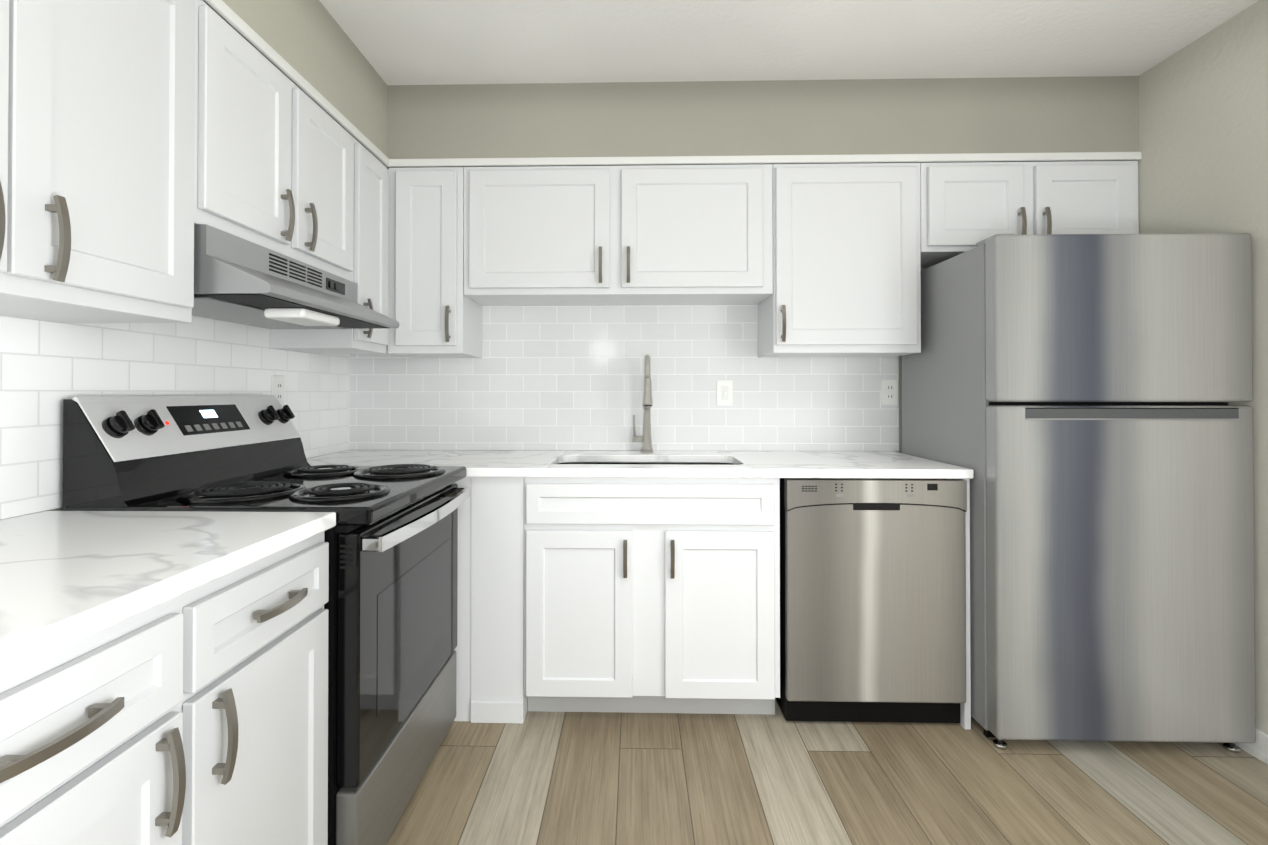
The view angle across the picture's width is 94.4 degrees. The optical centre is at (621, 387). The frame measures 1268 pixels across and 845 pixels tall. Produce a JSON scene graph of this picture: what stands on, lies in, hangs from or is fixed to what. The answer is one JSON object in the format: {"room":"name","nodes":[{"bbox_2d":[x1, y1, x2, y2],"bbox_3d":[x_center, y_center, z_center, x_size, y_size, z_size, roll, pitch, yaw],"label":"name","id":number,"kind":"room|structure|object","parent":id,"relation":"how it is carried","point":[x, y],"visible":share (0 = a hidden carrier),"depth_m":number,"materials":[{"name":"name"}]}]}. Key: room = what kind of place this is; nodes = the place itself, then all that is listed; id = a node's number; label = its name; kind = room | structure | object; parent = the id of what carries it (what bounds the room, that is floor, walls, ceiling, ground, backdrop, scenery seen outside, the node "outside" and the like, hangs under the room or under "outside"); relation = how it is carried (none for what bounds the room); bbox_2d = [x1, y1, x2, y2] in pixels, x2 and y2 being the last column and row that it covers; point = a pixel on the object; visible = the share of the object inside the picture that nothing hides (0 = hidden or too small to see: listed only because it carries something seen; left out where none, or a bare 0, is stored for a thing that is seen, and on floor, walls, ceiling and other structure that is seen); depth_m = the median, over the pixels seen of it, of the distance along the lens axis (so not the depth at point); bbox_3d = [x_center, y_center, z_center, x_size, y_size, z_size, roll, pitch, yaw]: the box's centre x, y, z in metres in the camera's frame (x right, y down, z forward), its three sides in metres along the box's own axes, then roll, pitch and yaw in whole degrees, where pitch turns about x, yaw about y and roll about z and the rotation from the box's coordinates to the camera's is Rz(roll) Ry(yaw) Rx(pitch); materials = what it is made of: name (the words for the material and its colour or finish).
{"room":"kitchen","nodes":[
{"label":"kitchen","id":0,"kind":"room"},
{"bbox_2d":[1,450,346,519],"bbox_3d":[-1.380,-0.047,0.058,0.100,2.440,5.340,0,0,1],"label":"wall","id":1,"kind":"structure","parent":0,"point":[60,509],"depth_m":1.35,"materials":[{"name":"white tile"}]},
{"bbox_2d":[0,0,194,322],"bbox_3d":[-1.139,-0.536,0.950,0.323,0.766,0.817,0,0,1],"label":"upper cabinet","id":2,"kind":"object","parent":1,"relation":"attached to","point":[97,127],"visible":1,"depth_m":1.08,"materials":[{"name":"white paint"}]},
{"bbox_2d":[0,316,349,519],"bbox_3d":[-1.307,-0.084,0.907,0.006,0.712,3.640,0,0,1],"label":"backsplash","id":3,"kind":"structure","parent":1,"relation":"attached to","point":[47,368],"depth_m":1.53,"materials":[{"name":"tile"}]},
{"bbox_2d":[272,375,284,406],"bbox_3d":[-1.268,0.012,2.170,0.008,0.118,0.074,0,0,1],"label":"electrical outlet","id":4,"kind":"object","parent":3,"relation":"attached to","point":[278,386],"visible":0.81,"depth_m":2.17,"materials":[{"name":"white plastic"}]},
{"bbox_2d":[194,0,353,280],"bbox_3d":[-1.104,-0.647,1.741,0.356,0.533,0.761,0,0,1],"label":"upper cabinet","id":5,"kind":"object","parent":1,"relation":"attached to","point":[274,160],"visible":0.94,"depth_m":1.60,"materials":[{"name":"white paint"}]},
{"bbox_2d":[192,224,398,328],"bbox_3d":[-1.043,-0.283,1.739,0.477,0.191,0.743,0,0,1],"label":"range hood","id":6,"kind":"object","parent":5,"relation":"attached to","point":[238,280],"visible":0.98,"depth_m":1.57,"materials":[{"name":"silver metal"}]},
{"bbox_2d":[270,137,388,353],"bbox_3d":[-1.091,-0.526,2.268,0.356,0.767,0.291,0,0,1],"label":"upper cabinet","id":7,"kind":"object","parent":1,"relation":"attached to","point":[370,225],"visible":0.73,"depth_m":2.18,"materials":[{"name":"white paint"}]},
{"bbox_2d":[561,268,925,452],"bbox_3d":[0.407,-0.025,2.736,3.545,2.440,0.100,0,0,1],"label":"wall","id":8,"kind":"structure","parent":0,"point":[900,404],"depth_m":2.67,"materials":[{"name":"white tile"}]},
{"bbox_2d":[388,167,481,357],"bbox_3d":[-0.801,-0.523,2.533,0.311,0.767,0.356,0,0,1],"label":"upper cabinet","id":9,"kind":"object","parent":8,"relation":"attached to","point":[434,311],"visible":0.98,"depth_m":2.40,"materials":[{"name":"white paint"}]},
{"bbox_2d":[464,164,772,305],"bbox_3d":[-0.013,-0.643,2.531,1.262,0.528,0.323,0,0,1],"label":"upper cabinet","id":10,"kind":"object","parent":8,"relation":"attached to","point":[620,235],"visible":1,"depth_m":2.36,"materials":[{"name":"white paint"}]},
{"bbox_2d":[349,305,898,450],"bbox_3d":[-0.001,-0.070,2.693,2.519,0.712,0.006,0,0,1],"label":"backsplash","id":11,"kind":"structure","parent":8,"relation":"attached to","point":[552,378],"depth_m":2.69,"materials":[{"name":"tile"}]},
{"bbox_2d":[716,380,732,405],"bbox_3d":[0.471,0.023,2.671,0.074,0.118,0.012,0,0,1],"label":"light switch","id":12,"kind":"object","parent":11,"relation":"attached to","point":[724,392],"visible":1,"depth_m":2.67,"materials":[{"name":"white plastic"}]},
{"bbox_2d":[881,379,897,404],"bbox_3d":[1.216,0.019,2.655,0.074,0.118,0.008,0,0,1],"label":"electrical outlet","id":13,"kind":"object","parent":11,"relation":"attached to","point":[889,391],"visible":1,"depth_m":2.65,"materials":[{"name":"white plastic"}]},
{"bbox_2d":[758,163,920,356],"bbox_3d":[0.913,-0.524,2.492,0.590,0.767,0.356,0,0,1],"label":"upper cabinet","id":14,"kind":"object","parent":8,"relation":"attached to","point":[846,259],"visible":0.98,"depth_m":2.35,"materials":[{"name":"white paint"}]},
{"bbox_2d":[920,161,1138,267],"bbox_3d":[1.640,-0.727,2.476,0.859,0.360,0.356,0,0,1],"label":"upper cabinet","id":15,"kind":"object","parent":8,"relation":"attached to","point":[966,206],"visible":0.67,"depth_m":2.34,"materials":[{"name":"white paint"}]},
{"bbox_2d":[319,0,1258,84],"bbox_3d":[0.342,-1.307,0.027,3.545,0.080,5.540,0,0,1],"label":"ceiling","id":16,"kind":"structure","parent":0,"point":[424,42],"depth_m":2.10,"materials":[{"name":"paint"}]},
{"bbox_2d":[203,0,387,161],"bbox_3d":[-1.159,-1.104,0.756,0.310,0.315,3.330,0,0,1],"label":"soffit","id":17,"kind":"structure","parent":16,"relation":"attached to","point":[313,44],"depth_m":1.93,"materials":[{"name":"beige paint"}]},
{"bbox_2d":[204,0,391,166],"bbox_3d":[-0.998,-0.937,0.751,0.016,0.030,3.330,0,0,1],"label":"trim","id":18,"kind":"structure","parent":17,"relation":"attached to","point":[239,24],"depth_m":1.72,"materials":[{"name":"white wood"}]},
{"bbox_2d":[381,76,1138,168],"bbox_3d":[0.402,-1.089,2.539,3.345,0.315,0.310,0,0,1],"label":"soffit","id":19,"kind":"structure","parent":16,"relation":"attached to","point":[903,116],"depth_m":2.38,"materials":[{"name":"beige paint"}]},
{"bbox_2d":[392,152,1141,166],"bbox_3d":[0.566,-0.924,2.370,3.005,0.030,0.017,0,0,1],"label":"trim","id":20,"kind":"structure","parent":19,"relation":"attached to","point":[1062,156],"depth_m":2.37,"materials":[{"name":"white wood"}]},
{"bbox_2d":[385,698,1267,844],"bbox_3d":[0.342,1.213,0.007,3.545,0.080,5.540,0,0,1],"label":"floor","id":21,"kind":"structure","parent":0,"point":[577,778],"depth_m":1.75,"materials":[{"name":"brown wood"}]},
{"bbox_2d":[0,531,328,844],"bbox_3d":[-0.976,0.743,0.888,0.653,0.874,0.841,0,0,1],"label":"base cabinet","id":22,"kind":"object","parent":21,"relation":"on","point":[197,716],"visible":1,"depth_m":0.86,"materials":[{"name":"white paint"}]},
{"bbox_2d":[0,511,335,674],"bbox_3d":[-0.986,0.286,0.496,0.663,0.032,1.640,0,0,1],"label":"countertop","id":23,"kind":"structure","parent":22,"relation":"on","point":[68,578],"depth_m":0.94,"materials":[{"name":"stone"}]},
{"bbox_2d":[62,395,469,844],"bbox_3d":[-0.887,0.605,1.693,0.746,1.164,0.754,0,0,1],"label":"range","id":24,"kind":"object","parent":21,"relation":"on","point":[391,539],"visible":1,"depth_m":1.48,"materials":[{"name":"black metal"}]},
{"bbox_2d":[453,477,527,723],"bbox_3d":[-0.803,0.755,2.395,0.925,0.874,0.610,0,0,1],"label":"base cabinet","id":25,"kind":"object","parent":21,"relation":"on","point":[489,649],"visible":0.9,"depth_m":2.09,"materials":[{"name":"white paint"}]},
{"bbox_2d":[524,477,779,713],"bbox_3d":[0.113,0.755,2.352,0.905,0.874,0.654,0,0,1],"label":"base cabinet","id":26,"kind":"object","parent":21,"relation":"on","point":[651,595],"visible":0.9,"depth_m":2.06,"materials":[{"name":"white paint"}]},
{"bbox_2d":[307,450,973,478],"bbox_3d":[-0.023,0.301,2.373,2.499,0.032,0.636,0,0,1],"label":"countertop","id":27,"kind":"structure","parent":26,"relation":"on","point":[748,464],"depth_m":2.20,"materials":[{"name":"stone"}]},
{"bbox_2d":[633,355,653,452],"bbox_3d":[0.095,0.071,2.529,0.093,0.430,0.196,0,0,1],"label":"faucet","id":28,"kind":"object","parent":27,"relation":"on","point":[645,439],"visible":1,"depth_m":2.58,"materials":[{"name":"silver metal"}]},
{"bbox_2d":[558,462,734,464],"bbox_3d":[0.100,0.468,2.334,0.782,0.300,0.372,0,0,1],"label":"sink","id":29,"kind":"object","parent":27,"relation":"in","point":[646,463],"depth_m":2.50,"materials":[{"name":"silver metal"}]},
{"bbox_2d":[776,478,966,722],"bbox_3d":[0.893,0.757,2.318,0.616,0.868,0.579,0,0,1],"label":"dishwasher","id":30,"kind":"object","parent":21,"relation":"on","point":[872,599],"visible":0.98,"depth_m":2.04,"materials":[{"name":"silver metal"}]},
{"bbox_2d":[959,479,970,728],"bbox_3d":[1.214,0.755,2.348,0.021,0.874,0.604,0,0,1],"label":"cabinet filler","id":31,"kind":"object","parent":21,"relation":"on","point":[965,716],"visible":0.21,"depth_m":2.05,"materials":[{"name":"white paint"}]},
{"bbox_2d":[902,233,1255,752],"bbox_3d":[1.638,0.344,2.237,0.820,1.694,0.692,0,0,1],"label":"refrigerator","id":32,"kind":"object","parent":21,"relation":"on","point":[1067,398],"visible":0.98,"depth_m":1.90,"materials":[{"name":"grey metal"}]},
{"bbox_2d":[1126,0,1267,734],"bbox_3d":[2.064,-0.047,-0.024,0.100,2.440,5.340,0,0,1],"label":"wall","id":33,"kind":"structure","parent":0,"point":[1203,135],"depth_m":2.00,"materials":[{"name":"beige paint"}]},
{"bbox_2d":[1235,729,1267,763],"bbox_3d":[2.004,1.130,-0.042,0.020,0.085,5.320,0,0,1],"label":"baseboard","id":34,"kind":"structure","parent":33,"relation":"attached to","point":[1258,748],"depth_m":1.88,"materials":[{"name":"white wood"}]}
]}

